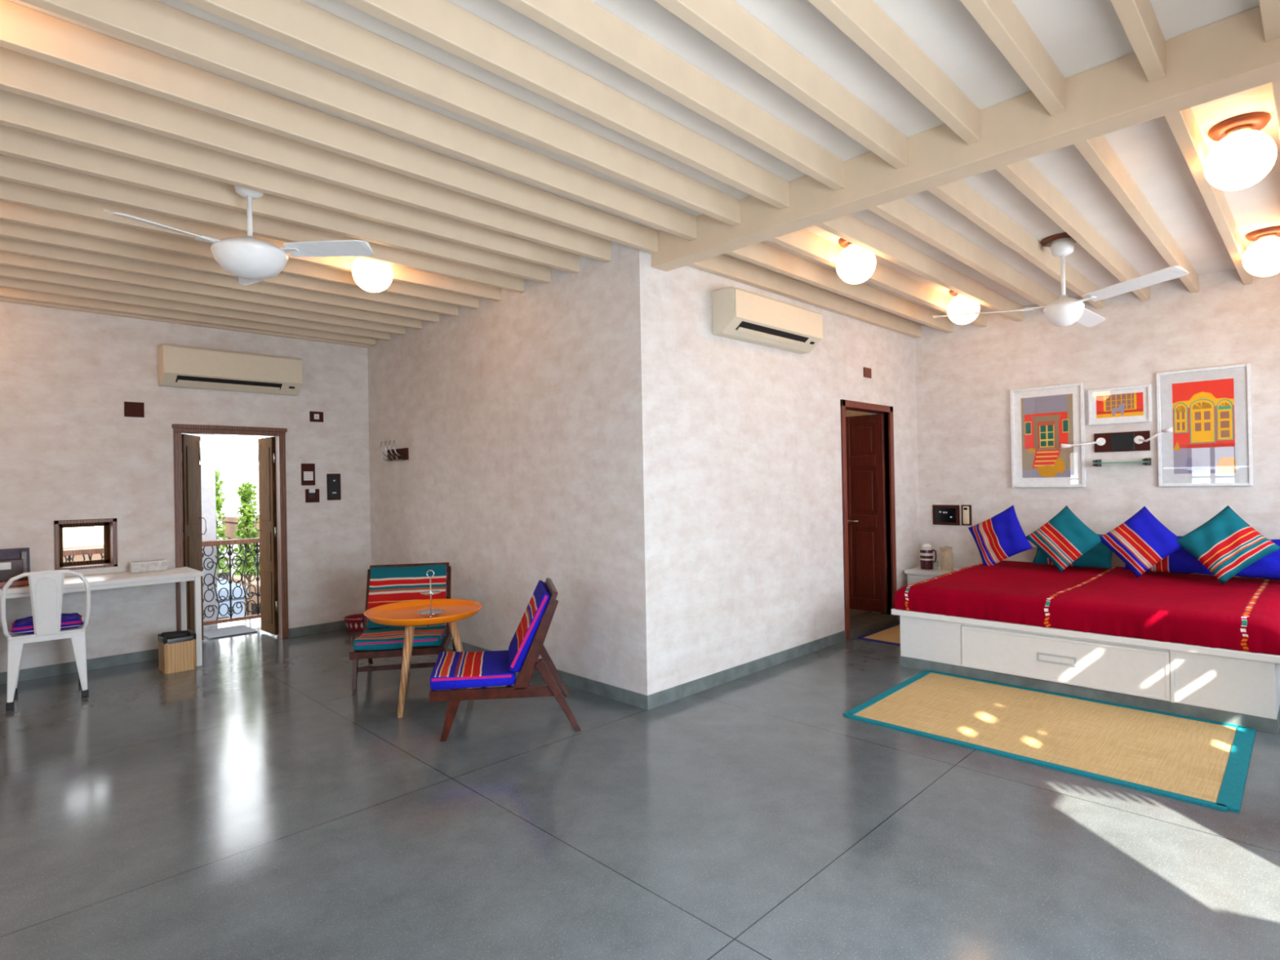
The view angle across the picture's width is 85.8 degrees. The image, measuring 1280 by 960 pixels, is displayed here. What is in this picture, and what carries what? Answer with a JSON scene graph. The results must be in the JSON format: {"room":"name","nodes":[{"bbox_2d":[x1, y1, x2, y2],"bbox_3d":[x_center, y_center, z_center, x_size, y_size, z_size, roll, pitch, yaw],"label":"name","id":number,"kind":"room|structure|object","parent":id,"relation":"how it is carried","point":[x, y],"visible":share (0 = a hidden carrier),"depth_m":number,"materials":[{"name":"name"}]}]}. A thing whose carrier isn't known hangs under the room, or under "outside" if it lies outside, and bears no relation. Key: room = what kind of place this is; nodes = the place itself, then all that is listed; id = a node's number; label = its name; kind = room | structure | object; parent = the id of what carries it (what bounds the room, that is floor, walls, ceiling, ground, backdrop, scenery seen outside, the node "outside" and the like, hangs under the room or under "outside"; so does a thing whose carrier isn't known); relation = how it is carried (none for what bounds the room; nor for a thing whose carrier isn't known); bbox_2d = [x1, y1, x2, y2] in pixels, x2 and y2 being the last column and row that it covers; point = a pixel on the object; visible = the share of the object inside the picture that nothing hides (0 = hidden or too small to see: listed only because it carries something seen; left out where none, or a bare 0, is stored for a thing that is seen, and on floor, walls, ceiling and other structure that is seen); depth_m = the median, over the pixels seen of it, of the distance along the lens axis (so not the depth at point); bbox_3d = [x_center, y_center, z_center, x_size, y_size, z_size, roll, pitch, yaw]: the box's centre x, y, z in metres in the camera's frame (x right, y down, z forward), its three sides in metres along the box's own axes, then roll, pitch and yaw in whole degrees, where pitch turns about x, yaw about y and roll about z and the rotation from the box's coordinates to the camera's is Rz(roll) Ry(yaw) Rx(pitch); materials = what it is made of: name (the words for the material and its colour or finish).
{"room":"bedroom","nodes":[
{"label":"bedroom","id":0,"kind":"room"},
{"bbox_2d":[0,301,371,672],"bbox_3d":[-4.335,0.018,5.650,4.600,2.965,0.220,-1,0,-45],"label":"wall","id":1,"kind":"structure","parent":0,"point":[69,450],"depth_m":5.67,"materials":[{"name":"paint"}]},
{"bbox_2d":[53,518,117,569],"bbox_3d":[-4.453,0.508,5.521,0.390,0.390,0.240,-1,0,-45],"label":"window","id":2,"kind":"structure","parent":1,"relation":"in","point":[110,529],"depth_m":5.52,"materials":[{"name":"brown wood"}]},
{"bbox_2d":[0,620,346,684],"bbox_3d":[-4.226,1.456,5.562,4.200,0.085,0.012,-1,0,-45],"label":"baseboard","id":3,"kind":"structure","parent":1,"relation":"attached to","point":[51,670],"depth_m":5.53,"materials":[{"name":"concrete"}]},
{"bbox_2d":[0,297,368,347],"bbox_3d":[-4.265,-1.399,5.559,4.200,0.133,0.050,-1,0,-45],"label":"trim","id":4,"kind":"structure","parent":1,"relation":"attached to","point":[2,299],"depth_m":5.82,"materials":[{"name":"beige paint"}]},
{"bbox_2d":[172,423,288,640],"bbox_3d":[-3.803,0.509,6.331,0.905,1.970,0.530,-1,0,-45],"label":"door","id":5,"kind":"structure","parent":1,"relation":"in","point":[272,515],"depth_m":6.43,"materials":[{"name":"brown wood"}]},
{"bbox_2d":[158,343,302,395],"bbox_3d":[-3.596,-0.961,6.102,1.085,0.330,0.212,-1,0,-45],"label":"air conditioner","id":6,"kind":"object","parent":1,"relation":"attached to","point":[179,366],"visible":1,"depth_m":5.99,"materials":[{"name":"beige plastic"}]},
{"bbox_2d":[175,375,282,390],"bbox_3d":[-3.583,-0.853,6.037,0.814,0.054,0.067,-1,0,-45],"label":"vent","id":7,"kind":"object","parent":6,"relation":"attached to","point":[231,382],"depth_m":6.03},
{"bbox_2d":[184,433,217,627],"bbox_3d":[-4.536,1.310,7.132,0.220,6.400,0.250,-1,0,-45],"label":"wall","id":8,"kind":"structure","parent":0,"point":[207,460],"depth_m":7.08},
{"bbox_2d":[364,599,482,626],"bbox_3d":[-1.391,0.856,4.452,0.732,0.053,0.732,-1,0,-45],"label":"tabletop","id":9,"kind":"object","parent":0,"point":[402,613],"depth_m":4.49,"materials":[{"name":"orange wood"}]},
{"bbox_2d":[367,240,625,688],"bbox_3d":[-1.375,-0.035,5.796,0.200,2.965,3.753,-1,0,-45],"label":"wall","id":10,"kind":"structure","parent":0,"point":[506,411],"depth_m":5.22,"materials":[{"name":"paint"}]},
{"bbox_2d":[0,287,376,345],"bbox_3d":[-4.152,-1.402,5.446,4.200,0.133,0.052,-1,0,-45],"label":"beam","id":11,"kind":"structure","parent":10,"relation":"attached to","point":[4,292],"depth_m":5.70,"materials":[{"name":"beige paint"}]},
{"bbox_2d":[0,276,390,340],"bbox_3d":[-3.928,-1.407,5.221,4.200,0.133,0.052,-1,0,-45],"label":"beam","id":12,"kind":"structure","parent":10,"relation":"attached to","point":[6,282],"depth_m":5.45,"materials":[{"name":"beige paint"}]},
{"bbox_2d":[0,264,405,334],"bbox_3d":[-3.704,-1.412,4.997,4.200,0.133,0.052,-1,0,-45],"label":"beam","id":13,"kind":"structure","parent":10,"relation":"attached to","point":[6,271],"depth_m":5.21,"materials":[{"name":"beige paint"}]},
{"bbox_2d":[0,251,422,328],"bbox_3d":[-3.480,-1.417,4.772,4.200,0.133,0.052,-1,0,-45],"label":"ceiling beam","id":14,"kind":"structure","parent":10,"relation":"attached to","point":[6,259],"depth_m":4.97,"materials":[{"name":"beige paint"}]},
{"bbox_2d":[0,236,439,323],"bbox_3d":[-3.256,-1.422,4.548,4.200,0.133,0.052,-1,0,-45],"label":"ceiling beam","id":15,"kind":"structure","parent":10,"relation":"attached to","point":[6,245],"depth_m":4.72,"materials":[{"name":"beige paint"}]},
{"bbox_2d":[0,220,457,316],"bbox_3d":[-3.033,-1.427,4.323,4.200,0.133,0.052,-1,0,-45],"label":"ceiling beam","id":16,"kind":"structure","parent":10,"relation":"attached to","point":[11,230],"depth_m":4.40,"materials":[{"name":"beige paint"}]},
{"bbox_2d":[0,201,478,309],"bbox_3d":[-2.809,-1.432,4.098,4.200,0.133,0.052,-1,0,-45],"label":"ceiling beam","id":17,"kind":"structure","parent":10,"relation":"attached to","point":[10,212],"depth_m":4.07,"materials":[{"name":"beige paint"}]},
{"bbox_2d":[0,179,500,301],"bbox_3d":[-2.585,-1.437,3.874,4.200,0.133,0.052,-1,0,-45],"label":"ceiling beam","id":18,"kind":"structure","parent":10,"relation":"attached to","point":[12,193],"depth_m":3.82,"materials":[{"name":"beige paint"}]},
{"bbox_2d":[0,154,524,293],"bbox_3d":[-2.361,-1.442,3.649,4.200,0.133,0.052,-1,0,-45],"label":"ceiling beam","id":19,"kind":"structure","parent":10,"relation":"attached to","point":[15,170],"depth_m":3.67,"materials":[{"name":"beige paint"}]},
{"bbox_2d":[0,124,551,284],"bbox_3d":[-2.137,-1.447,3.425,4.200,0.133,0.052,-1,0,-45],"label":"ceiling beam","id":20,"kind":"structure","parent":10,"relation":"attached to","point":[14,143],"depth_m":3.47,"materials":[{"name":"beige paint"}]},
{"bbox_2d":[0,88,579,273],"bbox_3d":[-1.913,-1.452,3.200,4.200,0.133,0.052,-1,0,-45],"label":"ceiling beam","id":21,"kind":"structure","parent":10,"relation":"attached to","point":[17,111],"depth_m":3.24,"materials":[{"name":"beige paint"}]},
{"bbox_2d":[0,46,611,262],"bbox_3d":[-1.690,-1.456,2.976,4.200,0.133,0.052,-1,0,-45],"label":"ceiling beam","id":22,"kind":"structure","parent":10,"relation":"attached to","point":[22,74],"depth_m":2.99,"materials":[{"name":"beige paint"}]},
{"bbox_2d":[382,626,648,710],"bbox_3d":[-1.344,1.403,5.637,0.012,0.085,3.953,-1,0,-45],"label":"baseboard","id":23,"kind":"structure","parent":10,"relation":"attached to","point":[627,696],"depth_m":4.57,"materials":[{"name":"concrete"}]},
{"bbox_2d":[0,608,1279,959],"bbox_3d":[-0.549,1.488,4.714,8.609,0.120,9.103,-1,0,-45],"label":"floor","id":24,"kind":"structure","parent":0,"point":[249,802],"depth_m":2.78,"materials":[{"name":"concrete"}]},
{"bbox_2d":[0,569,90,710],"bbox_3d":[-4.086,1.048,4.750,0.455,0.890,0.497,-1,0,-40],"label":"metal chair","id":25,"kind":"object","parent":24,"relation":"on","point":[46,587],"visible":0.91,"depth_m":4.58,"materials":[{"name":"white metal"}]},
{"bbox_2d":[8,613,83,634],"bbox_3d":[-4.088,0.988,4.751,0.380,0.093,0.370,-1,0,-40],"label":"seat cushion","id":26,"kind":"object","parent":25,"relation":"on","point":[24,625],"visible":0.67,"depth_m":4.68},
{"bbox_2d":[0,566,203,666],"bbox_3d":[-4.500,1.126,4.905,2.290,0.750,0.550,-1,0,-45],"label":"desk","id":27,"kind":"object","parent":24,"relation":"on","point":[181,575],"visible":0.81,"depth_m":5.38,"materials":[{"name":"white paint"}]},
{"bbox_2d":[0,576,29,588],"bbox_3d":[-4.533,0.731,4.868,0.340,0.038,0.320,-1,0,-45],"label":"serving tray","id":28,"kind":"object","parent":27,"relation":"on","point":[22,583],"visible":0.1,"depth_m":4.82,"materials":[{"name":"red paint"}]},
{"bbox_2d":[0,558,23,582],"bbox_3d":[-4.543,0.656,4.926,0.190,0.168,0.105,-1,0,-45],"label":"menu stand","id":29,"kind":"object","parent":28,"relation":"on","point":[9,568],"visible":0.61,"depth_m":4.91,"materials":[{"name":"wood"}]},
{"bbox_2d":[62,537,260,625],"bbox_3d":[-4.163,1.034,7.122,3.900,0.840,0.070,-1,0,-45],"label":"balcony railing","id":30,"kind":"object","parent":24,"relation":"on","point":[69,553],"visible":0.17,"depth_m":7.06,"materials":[{"name":"black metal"}]},
{"bbox_2d":[157,629,196,674],"bbox_3d":[-3.647,1.347,5.426,0.220,0.281,0.252,-1,0,-45],"label":"waste bin","id":31,"kind":"object","parent":24,"relation":"on","point":[176,649],"visible":1,"depth_m":5.35,"materials":[{"name":"brown wood"}]},
{"bbox_2d":[203,624,257,639],"bbox_3d":[-4.063,1.494,6.780,0.410,0.011,0.470,-1,0,-45],"label":"door mat","id":32,"kind":"object","parent":24,"relation":"on","point":[238,629],"visible":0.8,"depth_m":6.75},
{"bbox_2d":[349,562,455,690],"bbox_3d":[-1.761,1.056,5.172,0.684,0.791,0.826,-1,0,-11],"label":"lounge chair","id":33,"kind":"object","parent":24,"relation":"on","point":[393,583],"visible":0.8,"depth_m":5.24,"materials":[{"name":"teal fabric"}]},
{"bbox_2d":[353,625,446,650],"bbox_3d":[-1.725,1.140,4.998,0.576,0.089,0.470,-1,0,-11],"label":"seat cushion","id":34,"kind":"object","parent":33,"relation":"on","point":[431,637],"depth_m":4.82,"materials":[{"name":"teal fabric"}]},
{"bbox_2d":[366,564,447,628],"bbox_3d":[-1.791,0.895,5.314,0.568,0.448,0.250,-1,0,-11],"label":"cushion","id":35,"kind":"object","parent":33,"relation":"on","point":[393,583],"depth_m":5.33,"materials":[{"name":"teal fabric"}]},
{"bbox_2d":[364,599,482,718],"bbox_3d":[-1.386,1.138,4.451,0.732,0.617,0.732,-1,0,-45],"label":"round table","id":36,"kind":"object","parent":24,"relation":"on","point":[405,614],"visible":0.95,"depth_m":4.41,"materials":[{"name":"orange wood"}]},
{"bbox_2d":[429,577,581,741],"bbox_3d":[-0.812,1.035,4.151,0.826,0.791,0.684,-1,0,-11],"label":"lounge chair","id":37,"kind":"object","parent":24,"relation":"on","point":[454,670],"visible":1,"depth_m":3.88,"materials":[{"name":"blue fabric"}]},
{"bbox_2d":[430,649,515,689],"bbox_3d":[-0.984,1.123,4.116,0.470,0.089,0.576,-1,0,-11],"label":"seat cushion","id":38,"kind":"object","parent":37,"relation":"on","point":[455,670],"depth_m":3.92,"materials":[{"name":"blue fabric"}]},
{"bbox_2d":[508,580,550,671],"bbox_3d":[-0.673,0.870,4.179,0.250,0.448,0.568,-1,0,-11],"label":"cushion","id":39,"kind":"object","parent":37,"relation":"on","point":[521,642],"depth_m":3.93,"materials":[{"name":"blue fabric"}]},
{"bbox_2d":[857,622,900,645],"bbox_3d":[2.419,1.373,6.141,0.945,0.012,0.565,-1,0,-45],"label":"floor mat","id":40,"kind":"object","parent":24,"relation":"on","point":[891,634],"visible":0.32,"depth_m":6.07,"materials":[{"name":"wicker"}]},
{"bbox_2d":[904,566,961,584],"bbox_3d":[2.935,1.106,6.676,0.460,0.470,0.550,-1,0,-45],"label":"bedside table","id":41,"kind":"object","parent":24,"relation":"on","point":[916,575],"visible":0.2,"depth_m":6.62,"materials":[{"name":"white paint"}]},
{"bbox_2d":[843,670,1255,812],"bbox_3d":[2.258,1.367,3.893,1.278,0.012,1.797,-1,0,-45],"label":"floor mat","id":42,"kind":"object","parent":24,"relation":"on","point":[1202,762],"visible":1,"depth_m":3.71,"materials":[{"name":"wicker"}]},
{"bbox_2d":[891,608,1279,734],"bbox_3d":[3.369,1.145,5.092,2.089,0.425,2.155,-1,0,-45],"label":"daybed","id":43,"kind":"object","parent":24,"relation":"on","point":[1222,685],"visible":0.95,"depth_m":4.20,"materials":[{"name":"white paint"}]},
{"bbox_2d":[893,560,1279,655],"bbox_3d":[3.330,0.834,5.066,1.996,0.194,2.105,-1,0,-45],"label":"mattress","id":44,"kind":"object","parent":43,"relation":"on","point":[1240,613],"visible":0.95,"depth_m":4.49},
{"bbox_2d":[968,505,1032,565],"bbox_3d":[3.133,0.503,6.012,0.220,0.567,0.597,-1,0,-38],"label":"cushion","id":45,"kind":"object","parent":44,"relation":"on","point":[1002,536],"visible":1,"depth_m":5.96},
{"bbox_2d":[1026,505,1102,573],"bbox_3d":[3.473,0.481,5.644,0.234,0.538,0.553,-1,0,-27],"label":"cushion","id":46,"kind":"object","parent":44,"relation":"on","point":[1064,538],"visible":1,"depth_m":5.59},
{"bbox_2d":[1032,533,1112,568],"bbox_3d":[3.679,0.588,5.840,0.254,0.279,0.582,-1,0,-44],"label":"cushion","id":47,"kind":"object","parent":44,"relation":"on","point":[1100,556],"visible":0.33,"depth_m":5.66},
{"bbox_2d":[1099,506,1182,577],"bbox_3d":[3.841,0.471,5.278,0.551,0.537,0.232,-1,0,28],"label":"cushion","id":48,"kind":"object","parent":44,"relation":"on","point":[1141,541],"visible":1,"depth_m":5.23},
{"bbox_2d":[1124,536,1213,575],"bbox_3d":[4.138,0.578,5.380,0.254,0.279,0.562,-1,0,-44],"label":"cushion","id":49,"kind":"object","parent":44,"relation":"on","point":[1181,561],"visible":0.23,"depth_m":5.25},
{"bbox_2d":[1176,505,1279,584],"bbox_3d":[4.175,0.460,4.911,0.565,0.550,0.233,-1,0,28],"label":"cushion","id":50,"kind":"object","parent":44,"relation":"on","point":[1225,544],"visible":1,"depth_m":4.86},
{"bbox_2d":[1233,539,1279,579],"bbox_3d":[4.533,0.569,4.983,0.254,0.279,0.503,-1,0,-44],"label":"cushion","id":51,"kind":"object","parent":44,"relation":"on","point":[1268,566],"visible":0.3,"depth_m":4.91,"materials":[{"name":"blue fabric"}]},
{"bbox_2d":[7,0,1279,324],"bbox_3d":[-0.520,-1.603,3.294,10.509,0.120,10.553,-1,0,-45],"label":"ceiling","id":52,"kind":"structure","parent":0,"point":[1078,36],"depth_m":2.85,"materials":[{"name":"white paint"}]},
{"bbox_2d":[103,185,373,285],"bbox_3d":[-2.022,-1.251,3.395,1.036,0.509,1.045,-1,0,-45],"label":"ceiling fan","id":53,"kind":"object","parent":52,"relation":"hanging from","point":[251,259],"visible":0.91,"depth_m":3.34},
{"bbox_2d":[18,0,697,240],"bbox_3d":[-1.206,-1.467,2.563,4.303,0.133,0.052,-1,0,-45],"label":"ceiling beam","id":54,"kind":"structure","parent":52,"relation":"attached to","point":[153,24],"depth_m":2.61,"materials":[{"name":"beige paint"}]},
{"bbox_2d":[351,257,393,292],"bbox_3d":[-1.743,-1.371,4.489,0.250,0.290,0.250,-1,0,-45],"label":"globe light","id":55,"kind":"object","parent":52,"relation":"attached to","point":[371,276],"visible":0.58,"depth_m":4.40,"materials":[{"name":"white glass"}]},
{"bbox_2d":[180,0,740,226],"bbox_3d":[-0.982,-1.472,2.338,4.303,0.133,0.052,-1,0,-45],"label":"trim","id":56,"kind":"structure","parent":52,"relation":"attached to","point":[300,24],"depth_m":2.59,"materials":[{"name":"beige paint"}]},
{"bbox_2d":[339,0,789,208],"bbox_3d":[-0.758,-1.477,2.114,4.303,0.133,0.052,-1,0,-45],"label":"trim","id":57,"kind":"structure","parent":52,"relation":"attached to","point":[444,24],"depth_m":2.56,"materials":[{"name":"beige paint"}]},
{"bbox_2d":[497,0,844,191],"bbox_3d":[-0.534,-1.482,1.889,4.303,0.133,0.052,-1,0,-45],"label":"trim","id":58,"kind":"structure","parent":52,"relation":"attached to","point":[584,24],"depth_m":2.52,"materials":[{"name":"beige paint"}]},
{"bbox_2d":[653,0,907,168],"bbox_3d":[-0.310,-1.487,1.665,4.303,0.133,0.052,-1,0,-45],"label":"trim","id":59,"kind":"structure","parent":52,"relation":"attached to","point":[725,23],"depth_m":2.48,"materials":[{"name":"beige paint"}]},
{"bbox_2d":[835,238,875,284],"bbox_3d":[1.410,-1.429,4.499,0.250,0.290,0.250,-1,0,-45],"label":"globe light","id":60,"kind":"object","parent":52,"relation":"attached to","point":[855,264],"visible":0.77,"depth_m":4.42,"materials":[{"name":"white glass"}]},
{"bbox_2d":[807,0,980,144],"bbox_3d":[-0.086,-1.492,1.440,4.303,0.133,0.052,-1,0,-45],"label":"trim","id":61,"kind":"structure","parent":52,"relation":"attached to","point":[863,21],"depth_m":2.43,"materials":[{"name":"beige paint"}]},
{"bbox_2d":[946,289,979,324],"bbox_3d":[2.706,-1.449,5.763,0.250,0.290,0.250,-1,0,-45],"label":"globe light","id":62,"kind":"object","parent":52,"relation":"attached to","point":[960,304],"visible":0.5,"depth_m":5.68,"materials":[{"name":"white glass"}]},
{"bbox_2d":[960,0,1065,115],"bbox_3d":[0.138,-1.497,1.216,4.303,0.133,0.052,-1,0,-45],"label":"trim","id":63,"kind":"structure","parent":52,"relation":"attached to","point":[1001,20],"depth_m":2.37,"materials":[{"name":"beige paint"}]},
{"bbox_2d":[932,231,1189,327],"bbox_3d":[2.910,-1.309,4.682,1.260,0.584,1.415,-1,0,-45],"label":"ceiling fan","id":64,"kind":"object","parent":52,"relation":"hanging from","point":[1064,311],"visible":0.95,"depth_m":4.48,"materials":[{"name":"white metal"}]},
{"bbox_2d":[1110,0,1165,82],"bbox_3d":[0.361,-1.502,0.991,4.303,0.133,0.052,-1,0,-45],"label":"trim","id":65,"kind":"structure","parent":52,"relation":"attached to","point":[1139,21],"depth_m":2.29,"materials":[{"name":"beige paint"}]},
{"bbox_2d":[1204,111,1276,191],"bbox_3d":[2.702,-1.458,3.104,0.250,0.290,0.250,-1,0,-45],"label":"globe light","id":66,"kind":"object","parent":52,"relation":"attached to","point":[1243,155],"visible":1,"depth_m":3.04,"materials":[{"name":"white glass"}]},
{"bbox_2d":[1242,226,1279,276],"bbox_3d":[4.104,-1.479,4.502,0.250,0.290,0.250,-1,0,-45],"label":"globe light","id":67,"kind":"object","parent":52,"relation":"attached to","point":[1261,258],"visible":1,"depth_m":4.45,"materials":[{"name":"white glass"}]},
{"bbox_2d":[1258,0,1279,42],"bbox_3d":[0.585,-1.507,0.767,4.303,0.133,0.052,-1,0,-45],"label":"trim","id":68,"kind":"structure","parent":52,"relation":"attached to","point":[1269,9],"depth_m":2.18,"materials":[{"name":"beige paint"}]},
{"bbox_2d":[617,243,919,695],"bbox_3d":[1.440,-0.087,5.812,4.209,2.965,0.200,-1,0,-45],"label":"wall","id":69,"kind":"structure","parent":0,"point":[731,451],"depth_m":4.88,"materials":[{"name":"paint"}]},
{"bbox_2d":[0,0,657,253],"bbox_3d":[-1.429,-1.462,2.788,4.303,0.133,0.052,-1,0,-45],"label":"ceiling beam","id":70,"kind":"structure","parent":69,"relation":"attached to","point":[24,30],"depth_m":2.73,"materials":[{"name":"beige paint"}]},
{"bbox_2d":[711,286,822,354],"bbox_3d":[0.968,-1.159,5.081,1.130,0.300,0.202,-1,0,-45],"label":"air conditioner","id":71,"kind":"object","parent":69,"relation":"attached to","point":[739,314],"visible":1,"depth_m":4.90,"materials":[{"name":"beige plastic"}]},
{"bbox_2d":[735,320,808,342],"bbox_3d":[0.977,-1.066,5.017,0.848,0.054,0.064,-1,0,-45],"label":"outlet","id":72,"kind":"object","parent":71,"relation":"attached to","point":[761,330],"depth_m":4.97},
{"bbox_2d":[648,615,899,709],"bbox_3d":[1.471,1.352,5.661,4.009,0.085,0.012,-1,0,-45],"label":"baseboard","id":73,"kind":"structure","parent":69,"relation":"attached to","point":[665,696],"depth_m":4.89,"materials":[{"name":"concrete"}]},
{"bbox_2d":[688,253,920,337],"bbox_3d":[1.527,-1.506,5.736,3.764,0.133,0.052,-1,0,-45],"label":"trim","id":74,"kind":"structure","parent":69,"relation":"attached to","point":[723,265],"depth_m":5.46,"materials":[{"name":"beige paint"}]},
{"bbox_2d":[840,399,897,639],"bbox_3d":[1.931,0.344,6.504,0.988,2.090,0.600,-1,0,-45],"label":"door","id":75,"kind":"structure","parent":69,"relation":"in","point":[864,481],"depth_m":6.67,"materials":[{"name":"brown wood"}]},
{"bbox_2d":[651,5,1279,271],"bbox_3d":[1.389,-1.473,3.109,0.142,0.213,3.600,-1,0,-45],"label":"beam","id":76,"kind":"structure","parent":69,"relation":"attached to","point":[1229,55],"depth_m":2.84,"materials":[{"name":"beige paint"}]},
{"bbox_2d":[915,268,1279,568],"bbox_3d":[4.201,-0.138,5.882,0.200,2.965,3.600,-1,0,-45],"label":"wall","id":77,"kind":"structure","parent":0,"point":[966,375],"depth_m":5.96,"materials":[{"name":"paint"}]},
{"bbox_2d":[725,242,952,333],"bbox_3d":[1.751,-1.510,5.511,3.764,0.133,0.052,-1,0,-45],"label":"trim","id":78,"kind":"structure","parent":77,"relation":"attached to","point":[761,254],"depth_m":5.18,"materials":[{"name":"beige paint"}]},
{"bbox_2d":[768,229,986,327],"bbox_3d":[1.975,-1.515,5.287,3.764,0.133,0.052,-1,0,-45],"label":"ceiling beam","id":79,"kind":"structure","parent":77,"relation":"attached to","point":[805,242],"depth_m":5.04,"materials":[{"name":"beige paint"}]},
{"bbox_2d":[815,214,1023,321],"bbox_3d":[2.199,-1.520,5.062,3.764,0.133,0.052,-1,0,-45],"label":"ceiling beam","id":80,"kind":"structure","parent":77,"relation":"attached to","point":[849,228],"depth_m":4.73,"materials":[{"name":"beige paint"}]},
{"bbox_2d":[932,504,959,525],"bbox_3d":[3.057,0.349,6.882,0.018,0.200,0.262,-1,0,-45],"label":"switch panel","id":81,"kind":"object","parent":77,"relation":"attached to","point":[942,514],"visible":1,"depth_m":6.88,"materials":[{"name":"black plastic"}]},
{"bbox_2d":[868,198,1058,306],"bbox_3d":[2.423,-1.525,4.838,3.764,0.133,0.052,-1,0,-45],"label":"ceiling beam","id":82,"kind":"structure","parent":77,"relation":"attached to","point":[900,212],"depth_m":4.45,"materials":[{"name":"beige paint"}]},
{"bbox_2d":[928,179,1104,308],"bbox_3d":[2.646,-1.530,4.613,3.764,0.133,0.052,-1,0,-45],"label":"ceiling beam","id":83,"kind":"structure","parent":77,"relation":"attached to","point":[957,194],"depth_m":4.18,"materials":[{"name":"beige paint"}]},
{"bbox_2d":[1009,382,1086,487],"bbox_3d":[3.683,-0.391,6.231,0.035,0.913,0.592,-1,0,-45],"label":"framed picture","id":84,"kind":"object","parent":77,"relation":"attached to","point":[1043,419],"visible":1,"depth_m":6.22,"materials":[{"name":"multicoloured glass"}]},
{"bbox_2d":[1021,393,1074,477],"bbox_3d":[3.683,-0.391,6.231,0.002,0.737,0.416,-1,0,-45],"label":"print","id":85,"kind":"object","parent":84,"relation":"attached to","point":[1047,420],"depth_m":6.23},
{"bbox_2d":[995,158,1150,301],"bbox_3d":[2.870,-1.535,4.388,3.764,0.133,0.052,-1,0,-45],"label":"ceiling beam","id":86,"kind":"structure","parent":77,"relation":"attached to","point":[1023,175],"depth_m":3.94,"materials":[{"name":"beige paint"}]},
{"bbox_2d":[1061,426,1173,452],"bbox_3d":[4.006,-0.327,5.794,0.196,0.174,0.781,-1,0,-45],"label":"reading lamp","id":87,"kind":"object","parent":77,"relation":"attached to","point":[1135,441],"visible":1,"depth_m":5.83,"materials":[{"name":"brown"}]},
{"bbox_2d":[1088,384,1152,425],"bbox_3d":[4.067,-0.632,5.842,0.035,0.306,0.446,-1,0,-45],"label":"framed picture","id":88,"kind":"object","parent":77,"relation":"attached to","point":[1129,404],"visible":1,"depth_m":5.83,"materials":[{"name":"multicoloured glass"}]},
{"bbox_2d":[1096,391,1143,417],"bbox_3d":[4.068,-0.632,5.842,0.001,0.192,0.332,-1,0,-45],"label":"print","id":89,"kind":"object","parent":88,"relation":"attached to","point":[1108,404],"depth_m":5.84},
{"bbox_2d":[978,545,1263,578],"bbox_3d":[4.036,0.758,5.846,0.077,0.330,2.170,-1,0,-45],"label":"headboard","id":90,"kind":"object","parent":77,"relation":"attached to","point":[1028,556],"visible":0.07,"depth_m":6.27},
{"bbox_2d":[1074,134,1199,293],"bbox_3d":[3.094,-1.540,4.164,3.764,0.133,0.052,-1,0,-45],"label":"ceiling beam","id":91,"kind":"structure","parent":77,"relation":"attached to","point":[1097,151],"depth_m":3.71,"materials":[{"name":"beige paint"}]},
{"bbox_2d":[1155,363,1253,486],"bbox_3d":[4.459,-0.418,5.452,0.035,0.932,0.580,-1,0,-45],"label":"framed picture","id":92,"kind":"object","parent":77,"relation":"attached to","point":[1208,410],"visible":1,"depth_m":5.44,"materials":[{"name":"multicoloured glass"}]},
{"bbox_2d":[1172,377,1235,474],"bbox_3d":[4.459,-0.418,5.452,0.002,0.732,0.380,-1,0,-45],"label":"print","id":93,"kind":"object","parent":92,"relation":"attached to","point":[1204,409],"depth_m":5.45},
{"bbox_2d":[1164,107,1252,284],"bbox_3d":[3.318,-1.545,3.939,3.764,0.133,0.052,-1,0,-45],"label":"ceiling beam","id":94,"kind":"structure","parent":77,"relation":"attached to","point":[1184,126],"depth_m":3.45,"materials":[{"name":"beige paint"}]},
{"label":"outside","id":95,"kind":"structure","parent":0,"visible":0},
{"bbox_3d":[-44.489,8.454,49.017,120.000,0.100,113.500,-1,0,-45],"label":"ground","id":96,"kind":"structure","parent":95,"visible":0},
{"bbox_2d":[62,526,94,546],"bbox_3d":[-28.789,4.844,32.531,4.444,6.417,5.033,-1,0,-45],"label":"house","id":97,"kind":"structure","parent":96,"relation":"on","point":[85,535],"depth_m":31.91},
{"bbox_2d":[217,577,248,619],"bbox_3d":[-13.847,5.429,19.854,3.678,4.602,4.002,-1,0,-45],"label":"house","id":98,"kind":"structure","parent":96,"relation":"on","point":[237,593],"depth_m":19.52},
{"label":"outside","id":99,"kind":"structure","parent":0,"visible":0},
{"bbox_3d":[-5.059,2.272,7.472,4.500,0.300,1.000,-1,0,-45],"label":"terrace","id":100,"kind":"object","parent":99,"visible":0},
{"bbox_2d":[215,469,232,579],"bbox_3d":[-4.859,0.995,7.849,0.366,2.249,0.339,-1,0,-45],"label":"shrub","id":101,"kind":"object","parent":100,"relation":"on","point":[219,500],"visible":0.26,"depth_m":7.85,"materials":[{"name":"green plant"}]},
{"bbox_2d":[231,480,260,615],"bbox_3d":[-4.594,1.058,8.100,0.352,2.114,0.339,-1,0,-45],"label":"shrub","id":102,"kind":"object","parent":100,"relation":"on","point":[247,495],"visible":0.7,"depth_m":8.06,"materials":[{"name":"green plant"}]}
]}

